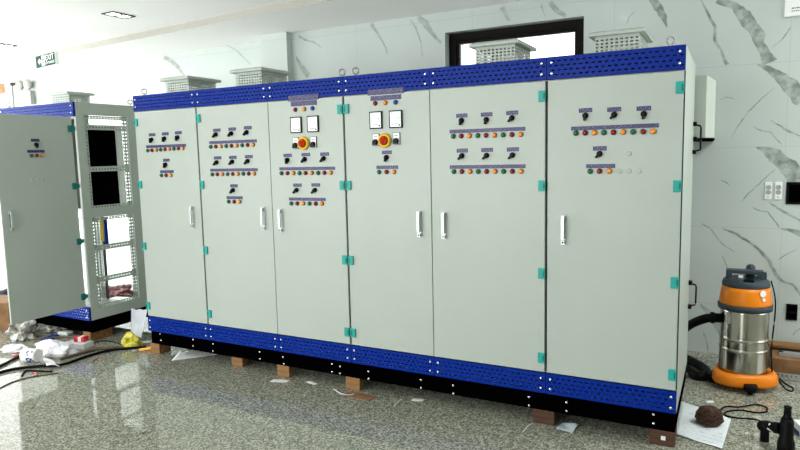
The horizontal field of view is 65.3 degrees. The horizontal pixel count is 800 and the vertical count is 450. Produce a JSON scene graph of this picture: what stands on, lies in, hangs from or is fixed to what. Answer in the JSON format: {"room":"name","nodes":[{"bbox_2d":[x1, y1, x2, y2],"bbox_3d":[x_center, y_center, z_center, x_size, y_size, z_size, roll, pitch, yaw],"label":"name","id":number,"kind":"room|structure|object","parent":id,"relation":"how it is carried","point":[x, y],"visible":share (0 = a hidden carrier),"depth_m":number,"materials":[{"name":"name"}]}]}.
{"room":"electrical room","nodes":[
{"label":"electrical room","id":0,"kind":"room"},
{"bbox_2d":[0,41,260,283],"bbox_3d":[-4.841,-0.775,9.505,7.840,3.157,0.301,2,7,28],"label":"wall","id":1,"kind":"structure","parent":0,"point":[116,82],"depth_m":8.74,"materials":[{"name":"stone"}]},
{"bbox_2d":[0,82,14,107],"bbox_3d":[-6.261,-0.752,10.160,0.520,3.030,0.160,2,7,28],"label":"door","id":2,"kind":"structure","parent":1,"relation":"in","point":[6,91],"depth_m":9.89,"materials":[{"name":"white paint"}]},
{"bbox_2d":[10,78,35,105],"bbox_3d":[-5.848,-2.049,9.663,0.555,0.389,0.088,2,7,28],"label":"emergency light","id":3,"kind":"object","parent":1,"relation":"attached to","point":[24,98],"visible":1,"depth_m":9.58,"materials":[{"name":"grey plastic"}]},
{"bbox_2d":[0,0,527,75],"bbox_3d":[-1.873,-2.160,6.821,15.500,0.070,2.206,2,7,28],"label":"ceiling","id":4,"kind":"structure","parent":1,"relation":"attached to","point":[293,16],"depth_m":6.66,"materials":[{"name":"white paint"}]},
{"bbox_2d":[0,0,290,61],"bbox_3d":[-3.833,-1.791,3.127,15.500,0.100,10.600,2,7,28],"label":"ceiling","id":5,"kind":"structure","parent":0,"point":[22,22],"depth_m":6.41,"materials":[{"name":"white paint"}]},
{"bbox_2d":[0,43,16,47],"bbox_3d":[-4.908,-2.221,7.712,0.170,0.010,0.270,2,7,28],"label":"recessed light","id":6,"kind":"object","parent":5,"relation":"in","point":[1,44],"visible":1,"depth_m":7.75,"materials":[{"name":"grey"}]},
{"bbox_2d":[36,31,58,68],"bbox_3d":[-4.055,-2.000,7.157,0.497,0.366,0.047,4,8,38],"label":"exit sign","id":7,"kind":"object","parent":5,"relation":"hanging from","point":[50,59],"visible":1,"depth_m":7.12,"materials":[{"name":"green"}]},
{"bbox_2d":[101,11,135,18],"bbox_3d":[-2.828,-2.108,6.279,0.170,0.010,0.270,2,7,28],"label":"recessed light","id":8,"kind":"object","parent":5,"relation":"in","point":[111,13],"visible":1,"depth_m":6.27,"materials":[{"name":"grey"}]},
{"bbox_2d":[0,269,799,449],"bbox_3d":[-3.759,1.508,3.494,15.500,0.100,10.600,2,7,28],"label":"floor","id":9,"kind":"structure","parent":0,"point":[205,402],"depth_m":4.30,"materials":[{"name":"stone"}]},
{"bbox_2d":[0,288,7,294],"bbox_3d":[-4.761,0.879,7.765,0.808,0.250,0.728,2,7,28],"label":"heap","id":10,"kind":"object","parent":9,"relation":"on","point":[2,292],"visible":0.04,"depth_m":7.66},
{"bbox_2d":[0,295,9,330],"bbox_3d":[-4.327,0.952,6.801,0.450,0.300,0.400,-1,6,5],"label":"storage box","id":11,"kind":"object","parent":9,"relation":"on","point":[4,305],"visible":0.25,"depth_m":6.59,"materials":[{"name":"cardboard"}]},
{"bbox_2d":[0,355,19,366],"bbox_3d":[-3.475,1.213,5.529,0.051,0.024,0.362,0,6,10],"label":"cable","id":12,"kind":"object","parent":9,"relation":"on","point":[16,357],"visible":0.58,"depth_m":5.54,"materials":[{"name":"black rubber"}]},
{"bbox_2d":[0,344,27,352],"bbox_3d":[-3.660,1.159,5.915,0.257,0.054,0.256,-4,7,-20],"label":"plastic wrap","id":13,"kind":"object","parent":9,"relation":"on","point":[11,348],"visible":0.95,"depth_m":5.85,"materials":[{"name":"white plastic"}]},
{"bbox_2d":[5,320,40,341],"bbox_3d":[-3.825,1.033,6.317,0.370,0.224,0.277,2,7,28],"label":"plastic wrap","id":14,"kind":"object","parent":9,"relation":"on","point":[27,330],"visible":0.86,"depth_m":6.23,"materials":[{"name":"white plastic"}]},
{"bbox_2d":[0,372,57,387],"bbox_3d":[-3.037,1.258,5.099,0.096,0.010,0.433,4,8,41],"label":"cable","id":15,"kind":"object","parent":9,"relation":"on","point":[57,372],"visible":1,"depth_m":5.14,"materials":[{"name":"brown plastic"}]},
{"bbox_2d":[19,348,42,361],"bbox_3d":[-3.276,1.157,5.554,0.145,0.124,0.126,0,7,13],"label":"tub","id":16,"kind":"object","parent":9,"relation":"on","point":[26,354],"visible":1,"depth_m":5.51,"materials":[{"name":"white plastic"}]},
{"bbox_2d":[21,370,52,376],"bbox_3d":[-3.060,1.236,5.277,0.231,0.016,0.145,-4,7,-24],"label":"cable","id":17,"kind":"object","parent":9,"relation":"on","point":[24,371],"visible":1,"depth_m":5.27,"materials":[{"name":"black rubber"}]},
{"bbox_2d":[41,337,53,340],"bbox_3d":[-3.493,1.136,6.195,0.120,0.030,0.052,0,6,11],"label":"plastic piece","id":18,"kind":"object","parent":9,"relation":"on","point":[44,338],"visible":0.41,"depth_m":6.18,"materials":[{"name":"blue"}]},
{"bbox_2d":[43,357,59,366],"bbox_3d":[-3.093,1.197,5.487,0.089,0.039,0.456,-7,8,-40],"label":"scrap","id":19,"kind":"object","parent":9,"relation":"on","point":[47,361],"visible":0.98,"depth_m":5.51,"materials":[{"name":"white paper"}]},
{"bbox_2d":[37,323,66,332],"bbox_3d":[-3.662,1.050,6.568,0.419,0.127,0.259,2,7,28],"label":"plastic wrap","id":20,"kind":"object","parent":9,"relation":"on","point":[44,328],"visible":0.52,"depth_m":6.49,"materials":[{"name":"grey plastic"}]},
{"bbox_2d":[35,339,70,357],"bbox_3d":[-3.183,1.117,5.745,0.430,0.154,0.234,2,7,28],"label":"plastic bag","id":21,"kind":"object","parent":9,"relation":"on","point":[50,348],"visible":0.91,"depth_m":5.66,"materials":[{"name":"white plastic"}]},
{"bbox_2d":[34,336,74,339],"bbox_3d":[-3.491,1.132,6.275,0.675,0.020,0.064,-1,6,2],"label":"cable","id":22,"kind":"object","parent":9,"relation":"on","point":[54,336],"visible":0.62,"depth_m":6.28,"materials":[{"name":"brown plastic"}]},
{"bbox_2d":[58,330,72,334],"bbox_3d":[-3.442,1.109,6.434,0.140,0.030,0.074,1,7,16],"label":"foam piece","id":23,"kind":"object","parent":9,"relation":"on","point":[63,332],"visible":0.94,"depth_m":6.41,"materials":[{"name":"white plastic"}]},
{"bbox_2d":[66,349,77,355],"bbox_3d":[-3.025,1.164,5.736,0.164,0.055,0.107,2,7,28],"label":"plastic bag","id":24,"kind":"object","parent":9,"relation":"on","point":[70,351],"visible":0.7,"depth_m":5.71,"materials":[{"name":"white plastic"}]},
{"bbox_2d":[0,346,145,373],"bbox_3d":[-2.894,1.197,5.556,1.210,0.024,0.175,-6,8,-38],"label":"cable","id":25,"kind":"object","parent":9,"relation":"on","point":[136,347],"visible":0.96,"depth_m":5.50,"materials":[{"name":"black rubber"}]},
{"bbox_2d":[67,339,93,349],"bbox_3d":[-3.066,1.139,5.967,0.240,0.055,0.120,1,7,19],"label":"box","id":26,"kind":"object","parent":9,"relation":"on","point":[74,345],"visible":0.66,"depth_m":5.91,"materials":[{"name":"white cardboard"}]},
{"bbox_2d":[73,335,88,341],"bbox_3d":[-3.049,1.087,5.974,0.110,0.046,0.071,0,6,8],"label":"packet","id":27,"kind":"object","parent":26,"relation":"on","point":[80,338],"visible":1,"depth_m":5.94,"materials":[{"name":"red"}]},
{"bbox_2d":[59,346,117,359],"bbox_3d":[-2.871,1.171,5.765,0.504,0.028,0.099,-7,8,-41],"label":"cable","id":28,"kind":"object","parent":9,"relation":"on","point":[106,347],"visible":0.93,"depth_m":5.77,"materials":[{"name":"brown plastic"}]},
{"bbox_2d":[83,327,112,340],"bbox_3d":[-3.032,1.086,6.273,0.110,0.092,0.250,2,7,28],"label":"block","id":29,"kind":"object","parent":9,"relation":"on","point":[97,335],"visible":0.64,"depth_m":6.22,"materials":[{"name":"brown wood"}]},
{"bbox_2d":[110,297,133,299],"bbox_3d":[-3.284,0.960,7.601,0.750,0.060,0.402,1,7,16],"label":"flat box","id":30,"kind":"object","parent":9,"relation":"on","point":[117,298],"visible":0.06,"depth_m":7.79,"materials":[{"name":"white plastic"}]},
{"bbox_2d":[121,331,142,346],"bbox_3d":[-2.549,1.083,5.925,0.204,0.153,0.160,2,7,28],"label":"plastic bag","id":31,"kind":"object","parent":9,"relation":"on","point":[130,339],"visible":0.94,"depth_m":5.87,"materials":[{"name":"yellow plastic"}]},
{"bbox_2d":[131,308,147,337],"bbox_3d":[-2.615,0.972,6.202,0.261,0.287,0.082,3,7,32],"label":"sheet","id":32,"kind":"object","parent":9,"relation":"on","point":[138,316],"visible":0.91,"depth_m":6.21,"materials":[{"name":"white paper"}]},
{"bbox_2d":[132,346,150,351],"bbox_3d":[-2.381,1.154,5.796,0.195,0.033,0.034,-5,7,-27],"label":"screwdriver","id":33,"kind":"object","parent":9,"relation":"on","point":[147,348],"visible":0.75,"depth_m":5.79,"materials":[{"name":"orange"}]},
{"bbox_2d":[151,343,170,353],"bbox_3d":[-2.211,1.123,5.773,0.110,0.092,0.130,2,7,28],"label":"block","id":34,"kind":"object","parent":9,"relation":"on","point":[155,348],"visible":0.71,"depth_m":5.72,"materials":[{"name":"brown wood"}]},
{"bbox_2d":[133,75,220,352],"bbox_3d":[-1.764,-0.157,5.842,0.755,2.417,1.056,2,7,28],"label":"tall cabinet","id":35,"kind":"object","parent":34,"relation":"on","point":[166,127],"visible":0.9,"depth_m":5.41,"materials":[{"name":"paint"}]},
{"bbox_2d":[159,75,220,92],"bbox_3d":[-1.950,-1.273,5.835,0.360,0.189,0.420,2,7,28],"label":"roof vent","id":36,"kind":"object","parent":35,"relation":"attached to","point":[190,81],"depth_m":5.70,"materials":[{"name":"paint"}]},
{"bbox_2d":[171,350,217,360],"bbox_3d":[-1.825,1.165,5.682,0.476,0.005,0.252,-3,7,-19],"label":"paper sheet","id":37,"kind":"object","parent":9,"relation":"on","point":[188,354],"visible":0.59,"depth_m":5.63,"materials":[{"name":"white paper"}]},
{"bbox_2d":[232,357,248,366],"bbox_3d":[-1.368,1.152,5.346,0.120,0.092,0.080,2,7,28],"label":"block","id":38,"kind":"object","parent":9,"relation":"on","point":[240,362],"visible":0.64,"depth_m":5.31,"materials":[{"name":"brown wood"}]},
{"bbox_2d":[270,379,289,382],"bbox_3d":[-0.949,1.232,4.939,0.150,0.004,0.052,0,6,11],"label":"paper scrap","id":39,"kind":"object","parent":9,"relation":"on","point":[273,380],"visible":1,"depth_m":4.94,"materials":[{"name":"white paper"}]},
{"bbox_2d":[277,365,292,377],"bbox_3d":[-0.929,1.175,5.053,0.120,0.092,0.050,2,7,28],"label":"block","id":40,"kind":"object","parent":9,"relation":"on","point":[285,371],"visible":0.8,"depth_m":5.03,"materials":[{"name":"brown wood"}]},
{"bbox_2d":[195,67,353,376],"bbox_3d":[-0.794,-0.122,5.330,1.439,2.417,1.058,2,7,28],"label":"tall cabinet","id":41,"kind":"object","parent":40,"relation":"on","point":[272,154],"visible":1,"depth_m":4.88,"materials":[{"name":"paint"}]},
{"bbox_2d":[229,67,292,85],"bbox_3d":[-1.194,-1.242,5.404,0.350,0.189,0.420,2,7,28],"label":"roof vent","id":42,"kind":"object","parent":41,"relation":"attached to","point":[260,74],"depth_m":5.27,"materials":[{"name":"paint"}]},
{"bbox_2d":[297,137,308,149],"bbox_3d":[-0.726,-0.609,4.652,0.100,0.100,0.036,2,7,28],"label":"switch","id":43,"kind":"object","parent":41,"relation":"attached to","point":[302,142],"depth_m":4.64,"materials":[{"name":"yellow plastic"}]},
{"bbox_2d":[346,376,363,390],"bbox_3d":[-0.343,1.196,4.747,0.125,0.092,0.065,2,7,28],"label":"block","id":44,"kind":"object","parent":9,"relation":"on","point":[353,383],"visible":0.8,"depth_m":4.72,"materials":[{"name":"brown wood"}]},
{"bbox_2d":[343,39,547,410],"bbox_3d":[0.490,-0.075,4.654,1.465,2.417,1.058,2,7,28],"label":"tall cabinet","id":45,"kind":"object","parent":44,"relation":"on","point":[446,183],"visible":1,"depth_m":4.19,"materials":[{"name":"paint"}]},
{"bbox_2d":[378,133,391,147],"bbox_3d":[-0.111,-0.585,4.328,0.100,0.100,0.036,2,7,28],"label":"switch","id":46,"kind":"object","parent":45,"relation":"attached to","point":[384,139],"depth_m":4.32,"materials":[{"name":"yellow plastic"}]},
{"bbox_2d":[457,153,463,159],"bbox_3d":[0.396,-0.447,4.079,0.035,0.048,0.030,44,24,17],"label":"switch","id":47,"kind":"object","parent":45,"relation":"attached to","point":[460,156],"depth_m":4.08,"materials":[{"name":"black plastic"}]},
{"bbox_2d":[482,153,488,159],"bbox_3d":[0.546,-0.440,4.000,0.035,0.048,0.030,44,24,17],"label":"switch","id":48,"kind":"object","parent":45,"relation":"attached to","point":[485,156],"depth_m":4.00,"materials":[{"name":"black plastic"}]},
{"bbox_2d":[469,39,535,63],"bbox_3d":[0.729,-1.174,4.402,0.350,0.189,0.440,2,7,28],"label":"roof vent","id":49,"kind":"object","parent":45,"relation":"attached to","point":[510,49],"depth_m":4.25,"materials":[{"name":"paint"}]},
{"bbox_2d":[507,152,514,158],"bbox_3d":[0.697,-0.434,3.921,0.035,0.048,0.030,44,24,17],"label":"switch","id":50,"kind":"object","parent":45,"relation":"attached to","point":[510,155],"depth_m":3.92,"materials":[{"name":"black plastic"}]},
{"bbox_2d":[507,115,514,121],"bbox_3d":[0.690,-0.663,3.896,0.035,0.048,0.030,44,24,17],"label":"switch","id":51,"kind":"object","parent":45,"relation":"attached to","point":[510,118],"depth_m":3.90,"materials":[{"name":"black plastic"}]},
{"bbox_2d":[341,391,376,400],"bbox_3d":[-0.295,1.256,4.592,0.260,0.004,0.105,2,7,28],"label":"cardboard piece","id":52,"kind":"object","parent":9,"relation":"on","point":[362,396],"visible":1,"depth_m":4.58,"materials":[{"name":"brown cardboard"}]},
{"bbox_2d":[411,398,423,400],"bbox_3d":[0.129,1.257,4.494,0.090,0.004,0.042,0,6,11],"label":"paper scrap","id":53,"kind":"object","parent":9,"relation":"on","point":[413,399],"visible":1,"depth_m":4.49,"materials":[{"name":"white paper"}]},
{"bbox_2d":[533,408,558,425],"bbox_3d":[0.962,1.238,4.108,0.140,0.092,0.140,2,7,28],"label":"block","id":54,"kind":"object","parent":9,"relation":"on","point":[539,416],"visible":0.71,"depth_m":4.05,"materials":[{"name":"brown wood"}]},
{"bbox_2d":[556,422,578,432],"bbox_3d":[1.061,1.282,3.955,0.111,0.026,0.148,2,7,28],"label":"sheet","id":55,"kind":"object","parent":9,"relation":"on","point":[570,427],"visible":1,"depth_m":3.97,"materials":[{"name":"paper"}]},
{"bbox_2d":[649,425,676,447],"bbox_3d":[1.594,1.259,3.785,0.140,0.092,0.162,2,7,28],"label":"block","id":56,"kind":"object","parent":9,"relation":"on","point":[659,437],"visible":0.76,"depth_m":3.72,"materials":[{"name":"brown wood"}]},
{"bbox_2d":[546,27,701,432],"bbox_3d":[1.501,-0.039,4.122,0.821,2.417,1.058,2,7,28],"label":"tall cabinet","id":57,"kind":"object","parent":56,"relation":"on","point":[620,122],"visible":1,"depth_m":3.71,"materials":[{"name":"paint"}]},
{"bbox_2d":[582,113,587,120],"bbox_3d":[1.090,-0.640,3.686,0.035,0.048,0.030,8,10,27],"label":"switch","id":58,"kind":"object","parent":57,"relation":"attached to","point":[584,115],"depth_m":3.68,"materials":[{"name":"black plastic"}]},
{"bbox_2d":[595,151,602,157],"bbox_3d":[1.167,-0.414,3.674,0.035,0.048,0.030,44,24,17],"label":"switch","id":59,"kind":"object","parent":57,"relation":"attached to","point":[598,154],"depth_m":3.67,"materials":[{"name":"black plastic"}]},
{"bbox_2d":[609,112,616,118],"bbox_3d":[1.232,-0.633,3.612,0.035,0.048,0.030,44,24,17],"label":"switch","id":60,"kind":"object","parent":57,"relation":"attached to","point":[612,115],"depth_m":3.61,"materials":[{"name":"black plastic"}]},
{"bbox_2d":[588,27,653,52],"bbox_3d":[1.461,-1.158,4.117,0.340,0.189,0.480,2,7,28],"label":"roof vent","id":61,"kind":"object","parent":57,"relation":"attached to","point":[638,37],"depth_m":3.95,"materials":[{"name":"paint"}]},
{"bbox_2d":[640,111,646,118],"bbox_3d":[1.377,-0.623,3.536,0.035,0.048,0.030,8,10,27],"label":"switch","id":62,"kind":"object","parent":57,"relation":"attached to","point":[643,114],"depth_m":3.53,"materials":[{"name":"black plastic"}]},
{"bbox_2d":[677,401,730,447],"bbox_3d":[1.940,1.266,3.990,0.308,0.009,0.665,2,7,28],"label":"printed sheet","id":63,"kind":"object","parent":9,"relation":"on","point":[687,425],"visible":0.78,"depth_m":3.91,"materials":[{"name":"paper"}]},
{"bbox_2d":[694,405,723,426],"bbox_3d":[1.967,1.205,3.972,0.172,0.117,0.146,2,7,28],"label":"clump","id":64,"kind":"object","parent":63,"relation":"on","point":[706,415],"visible":1,"depth_m":3.93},
{"bbox_2d":[686,264,778,394],"bbox_3d":[2.396,0.728,4.765,0.468,0.894,0.900,-6,8,-39],"label":"vacuum cleaner","id":65,"kind":"object","parent":9,"relation":"on","point":[745,304],"visible":0.88,"depth_m":4.47,"materials":[{"name":"silver metal"}]},
{"bbox_2d":[720,404,794,449],"bbox_3d":[2.191,1.136,3.951,0.385,0.273,0.744,1,7,18],"label":"drill","id":66,"kind":"object","parent":9,"relation":"on","point":[784,428],"visible":0.95,"depth_m":3.61,"materials":[{"name":"black plastic"}]},
{"bbox_2d":[769,347,799,376],"bbox_3d":[3.371,1.089,4.785,0.920,0.130,0.350,2,7,28],"label":"carton","id":67,"kind":"object","parent":9,"relation":"on","point":[781,364],"visible":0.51,"depth_m":4.82,"materials":[{"name":"cardboard"}]},
{"bbox_2d":[769,340,799,349],"bbox_3d":[3.378,0.974,4.876,0.960,0.022,0.120,2,7,28],"label":"plank","id":68,"kind":"object","parent":67,"relation":"on","point":[780,344],"visible":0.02,"depth_m":5.00,"materials":[{"name":"brown wood"}]},
{"bbox_2d":[778,350,799,357],"bbox_3d":[3.308,1.016,4.736,0.750,0.028,0.060,2,7,28],"label":"cable tray","id":69,"kind":"object","parent":67,"relation":"on","point":[780,352],"visible":1,"depth_m":4.86,"materials":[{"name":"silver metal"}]},
{"bbox_2d":[778,376,793,391],"bbox_3d":[2.861,1.164,4.654,0.066,0.035,0.352,0,7,15],"label":"power cord","id":70,"kind":"object","parent":9,"relation":"on","point":[792,390],"visible":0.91,"depth_m":4.59,"materials":[{"name":"black rubber"}]},
{"bbox_2d":[775,372,799,381],"bbox_3d":[3.260,1.155,4.557,0.900,0.055,0.050,2,7,28],"label":"perforated angle","id":71,"kind":"object","parent":9,"relation":"on","point":[784,374],"visible":0.91,"depth_m":4.71,"materials":[{"name":"silver metal"}]},
{"bbox_2d":[794,419,799,436],"bbox_3d":[2.499,1.246,3.823,0.140,0.070,0.101,0,6,11],"label":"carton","id":72,"kind":"object","parent":9,"relation":"on","point":[796,422],"visible":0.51,"depth_m":3.83,"materials":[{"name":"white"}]},
{"bbox_3d":[-3.847,1.053,6.731,0.200,0.092,0.300,2,7,28],"label":"block","id":73,"kind":"object","parent":9,"relation":"on","visible":0},
{"bbox_2d":[0,91,148,332],"bbox_3d":[-3.560,-0.156,6.237,1.170,2.407,1.437,2,7,28],"label":"tall cabinet","id":74,"kind":"object","parent":73,"relation":"on","point":[54,164],"visible":0.99,"depth_m":5.92,"materials":[{"name":"grey paint"}]},
{"bbox_2d":[45,91,94,103],"bbox_3d":[-3.536,-1.325,6.706,0.380,0.189,0.320,2,7,28],"label":"roof vent","id":75,"kind":"object","parent":74,"relation":"attached to","point":[63,96],"depth_m":6.61,"materials":[{"name":"paint"}]},
{"bbox_2d":[101,284,134,296],"bbox_3d":[-3.752,0.857,8.297,0.561,0.132,0.366,0,7,15],"label":"heap","id":76,"kind":"object","parent":74,"relation":"in","point":[120,290],"visible":0.82,"depth_m":8.16,"materials":[{"name":"fabric"}]},
{"bbox_2d":[292,0,799,359],"bbox_3d":[2.139,-0.510,5.749,7.300,3.150,0.502,2,7,28],"label":"wall","id":77,"kind":"structure","parent":0,"point":[751,51],"depth_m":5.18,"materials":[{"name":"stone"}]},
{"bbox_2d":[260,32,293,82],"bbox_3d":[-1.262,-0.627,7.486,0.380,3.150,0.600,2,7,28],"label":"column","id":78,"kind":"structure","parent":77,"relation":"attached to","point":[275,48],"depth_m":7.05,"materials":[{"name":"stone"}]},
{"bbox_2d":[449,18,583,65],"bbox_3d":[1.114,-1.466,6.046,1.350,0.870,0.070,2,7,28],"label":"window","id":79,"kind":"structure","parent":77,"relation":"in","point":[560,38],"depth_m":5.91,"materials":[{"name":"black metal"}]},
{"bbox_2d":[693,75,715,141],"bbox_3d":[2.323,-0.870,4.762,0.167,0.455,0.984,2,7,28],"label":"wall box","id":80,"kind":"object","parent":77,"relation":"attached to","point":[705,86],"visible":0.66,"depth_m":4.34,"materials":[{"name":"paint"}]},
{"bbox_2d":[764,182,771,199],"bbox_3d":[2.973,-0.276,5.043,0.051,0.141,0.015,2,7,28],"label":"wall socket","id":81,"kind":"object","parent":77,"relation":"attached to","point":[768,185],"visible":1,"depth_m":5.04,"materials":[{"name":"white plastic"}]},
{"bbox_2d":[774,182,781,199],"bbox_3d":[3.034,-0.274,5.010,0.050,0.140,0.015,2,7,28],"label":"wall socket","id":82,"kind":"object","parent":77,"relation":"attached to","point":[778,185],"visible":1,"depth_m":5.01,"materials":[{"name":"white plastic"}]},
{"bbox_2d":[784,0,799,17],"bbox_3d":[3.201,-1.798,4.714,0.500,0.390,0.052,2,7,28],"label":"notice board","id":83,"kind":"object","parent":77,"relation":"attached to","point":[792,7],"visible":1,"depth_m":4.80,"materials":[{"name":"white plastic"}]},
{"bbox_2d":[786,304,797,320],"bbox_3d":[3.172,0.706,5.058,0.078,0.133,0.014,2,7,28],"label":"wall socket","id":84,"kind":"object","parent":77,"relation":"attached to","point":[791,309],"visible":1,"depth_m":5.05,"materials":[{"name":"black plastic"}]},
{"bbox_2d":[787,313,795,318],"bbox_3d":[3.170,0.738,5.056,0.060,0.044,0.002,2,7,28],"label":"outlet","id":85,"kind":"object","parent":84,"relation":"attached to","point":[789,315],"depth_m":5.06,"materials":[{"name":"black paint"}]},
{"bbox_2d":[788,305,796,310],"bbox_3d":[3.169,0.675,5.049,0.060,0.044,0.002,2,7,28],"label":"outlet","id":86,"kind":"object","parent":84,"relation":"attached to","point":[790,307],"depth_m":5.05,"materials":[{"name":"black paint"}]},
{"bbox_2d":[786,182,799,203],"bbox_3d":[3.155,-0.252,4.949,0.165,0.177,0.014,2,7,28],"label":"wall panel","id":87,"kind":"object","parent":77,"relation":"attached to","point":[792,188],"visible":1,"depth_m":4.96,"materials":[{"name":"black plastic"}]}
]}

